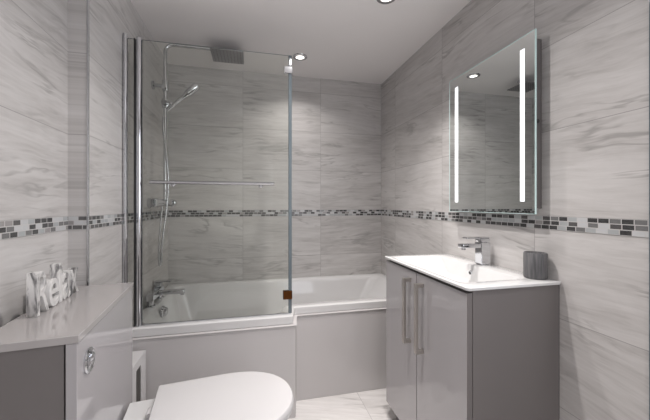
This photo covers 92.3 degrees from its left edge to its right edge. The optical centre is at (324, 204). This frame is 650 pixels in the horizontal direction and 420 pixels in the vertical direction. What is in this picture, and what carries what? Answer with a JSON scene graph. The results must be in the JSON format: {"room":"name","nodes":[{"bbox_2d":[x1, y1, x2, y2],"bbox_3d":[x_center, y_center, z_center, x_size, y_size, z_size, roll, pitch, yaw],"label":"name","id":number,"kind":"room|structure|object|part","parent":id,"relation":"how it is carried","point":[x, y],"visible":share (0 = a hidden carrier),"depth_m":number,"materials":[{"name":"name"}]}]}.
{"room":"bathroom","nodes":[
{"label":"bathroom","id":0,"kind":"room"},
{"bbox_2d":[0,0,167,326],"bbox_3d":[-0.840,0.048,0.612,0.255,2.185,3.486,0,0,-13],"label":"wall","id":1,"kind":"structure","parent":0,"point":[108,19],"depth_m":1.17,"materials":[{"name":"tile"}]},
{"bbox_2d":[0,216,67,239],"bbox_3d":[-0.641,0.069,0.059,0.002,0.050,2.311,0,0,-16],"label":"trim","id":2,"kind":"structure","parent":1,"relation":"attached to","point":[24,227],"depth_m":0.96,"materials":[{"name":"tile"}]},
{"bbox_2d":[68,216,86,229],"bbox_3d":[-0.932,0.069,1.176,0.061,0.050,0.002,0,0,-13],"label":"trim","id":3,"kind":"structure","parent":1,"relation":"attached to","point":[74,222],"depth_m":1.18,"materials":[{"name":"tile"}]},
{"bbox_2d":[87,0,88,285],"bbox_3d":[-0.900,0.048,1.185,0.007,2.184,0.007,0,0,-13],"label":"trim","id":4,"kind":"structure","parent":1,"relation":"attached to","point":[87,0],"depth_m":1.18,"materials":[{"name":"grey metal"}]},
{"bbox_2d":[89,210,168,228],"bbox_3d":[-1.032,0.069,1.756,0.002,0.050,1.166,0,0,-13],"label":"trim","id":5,"kind":"structure","parent":1,"relation":"attached to","point":[97,221],"depth_m":1.41,"materials":[{"name":"tile"}]},
{"bbox_2d":[147,43,243,265],"bbox_3d":[-0.809,-0.320,2.009,0.552,1.402,0.464,0,0,-13],"label":"shower","id":6,"kind":"object","parent":1,"relation":"attached to","point":[218,55],"visible":0.99,"depth_m":1.95,"materials":[{"name":"silver metal"}]},
{"bbox_3d":[-0.964,-0.010,1.763,0.052,0.052,0.056,0,0,-13],"label":"control knob","id":7,"kind":"part","parent":6,"relation":"part of","materials":[{"name":"silver metal"}]},
{"bbox_3d":[-0.779,-0.525,2.016,0.486,0.991,0.022,0,0,-13],"label":"riser rail","id":8,"kind":"part","parent":6,"relation":"part of","materials":[{"name":"silver metal"}]},
{"bbox_2d":[168,64,380,284],"bbox_3d":[-0.406,0.048,2.544,1.980,2.185,0.080,0,0,-13],"label":"wall","id":9,"kind":"structure","parent":0,"point":[234,128],"depth_m":2.50,"materials":[{"name":"tile"}]},
{"bbox_2d":[169,210,380,216],"bbox_3d":[-0.340,0.069,2.518,1.698,0.050,0.002,0,0,-13],"label":"trim","id":10,"kind":"structure","parent":9,"relation":"attached to","point":[172,213],"depth_m":2.48,"materials":[{"name":"tile"}]},
{"bbox_2d":[131,0,470,83],"bbox_3d":[0.036,-1.070,0.820,2.344,0.050,3.640,0,0,-13],"label":"ceiling","id":11,"kind":"structure","parent":0,"point":[364,41],"depth_m":1.87,"materials":[{"name":"white paint"}]},
{"bbox_2d":[293,53,306,60],"bbox_3d":[-0.177,-1.041,2.208,0.104,0.007,0.104,0,0,-13],"label":"recessed light","id":12,"kind":"object","parent":11,"relation":"in","point":[299,56],"visible":1,"depth_m":2.19,"materials":[{"name":"silver metal"}]},
{"bbox_2d":[377,0,394,3],"bbox_3d":[0.310,-1.041,1.572,0.104,0.007,0.104,0,0,-13],"label":"recessed light","id":13,"kind":"object","parent":11,"relation":"in","point":[378,1],"visible":1,"depth_m":1.60,"materials":[{"name":"silver metal"}]},
{"bbox_2d":[288,388,397,419],"bbox_3d":[0.036,1.165,0.820,2.344,0.050,3.640,0,0,-13],"label":"floor","id":14,"kind":"structure","parent":0,"point":[370,404],"depth_m":1.75,"materials":[{"name":"tile"}]},
{"bbox_2d":[0,282,133,419],"bbox_3d":[-0.740,0.720,0.925,0.207,0.841,0.518,0,0,-20],"label":"furniture","id":15,"kind":"object","parent":14,"relation":"on","point":[72,360],"visible":0.96,"depth_m":0.76,"materials":[{"name":"grey laminate"}]},
{"bbox_3d":[-0.675,0.729,0.688,0.168,0.822,0.017,0,0,-20],"label":"panel","id":16,"kind":"part","parent":15,"relation":"part of","materials":[{"name":"grey laminate"}]},
{"bbox_2d":[26,263,77,317],"bbox_3d":[-0.819,0.239,0.949,0.025,0.118,0.267,0,0,-20],"label":"ornament","id":17,"kind":"object","parent":15,"relation":"on","point":[42,293],"visible":1,"depth_m":0.89,"materials":[{"name":"polished silver metal"}]},
{"bbox_2d":[0,282,133,352],"bbox_3d":[-0.744,0.308,0.924,0.200,0.018,0.518,0,0,-20],"label":"countertop","id":18,"kind":"structure","parent":15,"relation":"on","point":[70,320],"depth_m":0.80,"materials":[{"name":"grey"}]},
{"bbox_3d":[-0.664,0.729,0.952,0.022,0.822,0.514,0,0,-20],"label":"panel","id":19,"kind":"part","parent":15,"relation":"part of","materials":[{"name":"white laminate"}]},
{"bbox_2d":[132,350,145,402],"bbox_3d":[-0.883,0.916,1.383,0.106,0.446,0.185,0,0,-13],"label":"box","id":20,"kind":"object","parent":14,"relation":"on","point":[138,357],"visible":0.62,"depth_m":1.41,"materials":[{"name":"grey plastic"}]},
{"bbox_2d":[123,372,293,419],"bbox_3d":[-0.384,0.906,1.052,0.559,0.468,0.376,0,0,-20],"label":"toilet","id":21,"kind":"object","parent":14,"relation":"on","point":[238,395],"visible":1,"depth_m":1.08,"materials":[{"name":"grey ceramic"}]},
{"bbox_2d":[132,273,385,418],"bbox_3d":[-0.239,0.867,2.092,1.696,0.544,0.872,0,0,-13],"label":"bathtub","id":22,"kind":"object","parent":14,"relation":"on","point":[332,342],"visible":0.76,"depth_m":1.85,"materials":[{"name":"white ceramic"}]},
{"bbox_2d":[160,306,167,316],"bbox_3d":[-0.969,0.645,1.879,0.034,0.068,0.068,6,-1,-13],"label":"overflow drain","id":23,"kind":"object","parent":22,"relation":"in","point":[163,310],"depth_m":1.86,"materials":[{"name":"silver metal"}]},
{"bbox_2d":[145,279,184,307],"bbox_3d":[-0.967,0.537,1.920,0.193,0.114,0.232,0,0,-13],"label":"tap","id":24,"kind":"object","parent":22,"relation":"on","point":[158,291],"visible":1,"depth_m":1.91,"materials":[{"name":"silver metal"}]},
{"bbox_3d":[-1.016,0.578,1.816,0.052,0.034,0.052,0,0,-13],"label":"leg","id":25,"kind":"part","parent":24,"relation":"part of","materials":[{"name":"silver metal"}]},
{"bbox_3d":[-1.024,0.486,1.974,0.094,0.013,0.036,0,0,-13],"label":"lever","id":26,"kind":"part","parent":24,"relation":"part of","materials":[{"name":"silver metal"}]},
{"bbox_3d":[-0.944,0.543,1.926,0.145,0.032,0.044,0,0,-13],"label":"spout","id":27,"kind":"part","parent":24,"relation":"part of","materials":[{"name":"silver metal"}]},
{"bbox_2d":[123,33,292,326],"bbox_3d":[-0.571,-0.114,1.582,0.820,1.416,0.078,0,0,-13],"label":"screen","id":28,"kind":"object","parent":22,"relation":"on","point":[138,42],"visible":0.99,"depth_m":1.52,"materials":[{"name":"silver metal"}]},
{"bbox_3d":[-0.910,-0.111,1.528,0.027,1.409,0.027,0,0,-13],"label":"hinge post","id":29,"kind":"part","parent":28,"relation":"part of","materials":[{"name":"silver metal"}]},
{"bbox_2d":[132,273,385,337],"bbox_3d":[-0.240,0.787,2.098,1.696,0.385,0.861,0,0,-13],"label":"tub","id":30,"kind":"object","parent":22,"relation":"in","point":[339,306],"depth_m":1.94,"materials":[{"name":"white ceramic"}]},
{"bbox_2d":[386,260,559,419],"bbox_3d":[0.574,0.715,1.405,0.426,0.849,0.649,0,0,-13],"label":"vanity cabinet","id":31,"kind":"object","parent":14,"relation":"on","point":[453,353],"visible":0.97,"depth_m":1.12,"materials":[{"name":"grey"}]},
{"bbox_3d":[0.376,0.679,1.529,0.021,0.758,0.317,0,0,-13],"label":"door","id":32,"kind":"part","parent":31,"relation":"part of","materials":[{"name":"grey paint"}]},
{"bbox_3d":[0.371,0.481,1.420,0.038,0.294,0.018,0,0,-13],"label":"handle","id":33,"kind":"part","parent":31,"relation":"part of","materials":[{"name":"silver metal"}]},
{"bbox_3d":[0.396,0.481,1.316,0.038,0.294,0.018,0,0,-13],"label":"handle","id":34,"kind":"part","parent":31,"relation":"part of","materials":[{"name":"silver metal"}]},
{"bbox_3d":[0.450,0.679,1.212,0.021,0.758,0.329,0,0,-13],"label":"door","id":35,"kind":"part","parent":31,"relation":"part of","materials":[{"name":"grey paint"}]},
{"bbox_2d":[385,253,560,290],"bbox_3d":[0.589,0.319,1.408,0.395,0.082,0.671,0,0,-13],"label":"washbasin","id":36,"kind":"object","parent":31,"relation":"in","point":[463,273],"visible":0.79,"depth_m":1.40,"materials":[{"name":"white ceramic"}]},
{"bbox_2d":[458,236,489,264],"bbox_3d":[0.689,0.214,1.440,0.146,0.128,0.054,0,0,-13],"label":"mixer tap","id":37,"kind":"object","parent":36,"relation":"on","point":[482,247],"visible":1,"depth_m":1.43,"materials":[{"name":"silver metal"}]},
{"bbox_3d":[0.664,0.194,1.434,0.094,0.027,0.040,0,0,-13],"label":"spout","id":38,"kind":"part","parent":37,"relation":"part of","materials":[{"name":"silver metal"}]},
{"bbox_3d":[0.698,0.162,1.442,0.118,0.024,0.042,0,0,-13],"label":"lever","id":39,"kind":"part","parent":37,"relation":"part of","materials":[{"name":"silver metal"}]},
{"bbox_2d":[523,251,547,279],"bbox_3d":[0.797,0.230,1.183,0.078,0.096,0.078,0,0,-13],"label":"tumbler","id":40,"kind":"object","parent":36,"relation":"on","point":[535,263],"visible":1,"depth_m":1.15,"materials":[{"name":"grey stone"}]},
{"bbox_2d":[381,0,648,419],"bbox_3d":[0.924,0.048,1.028,0.080,2.185,3.480,0,0,-13],"label":"wall","id":41,"kind":"structure","parent":0,"point":[595,53],"depth_m":1.09,"materials":[{"name":"tile"}]},
{"bbox_2d":[449,28,541,213],"bbox_3d":[0.759,-0.313,1.437,0.054,0.700,0.527,0,0,-13],"label":"mirror","id":42,"kind":"object","parent":41,"relation":"attached to","point":[495,106],"visible":1,"depth_m":1.35,"materials":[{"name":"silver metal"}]},
{"bbox_2d":[381,210,648,237],"bbox_3d":[0.702,0.069,1.797,0.002,0.050,1.880,0,0,-13],"label":"trim","id":43,"kind":"structure","parent":41,"relation":"attached to","point":[624,227],"depth_m":1.18,"materials":[{"name":"tile"}]},
{"bbox_2d":[649,0,649,419],"bbox_3d":[0.918,0.048,0.866,0.006,2.184,0.028,0,0,-13],"label":"trim","id":44,"kind":"structure","parent":41,"relation":"attached to","point":[649,0],"depth_m":0.88,"materials":[{"name":"silver"}]}
]}

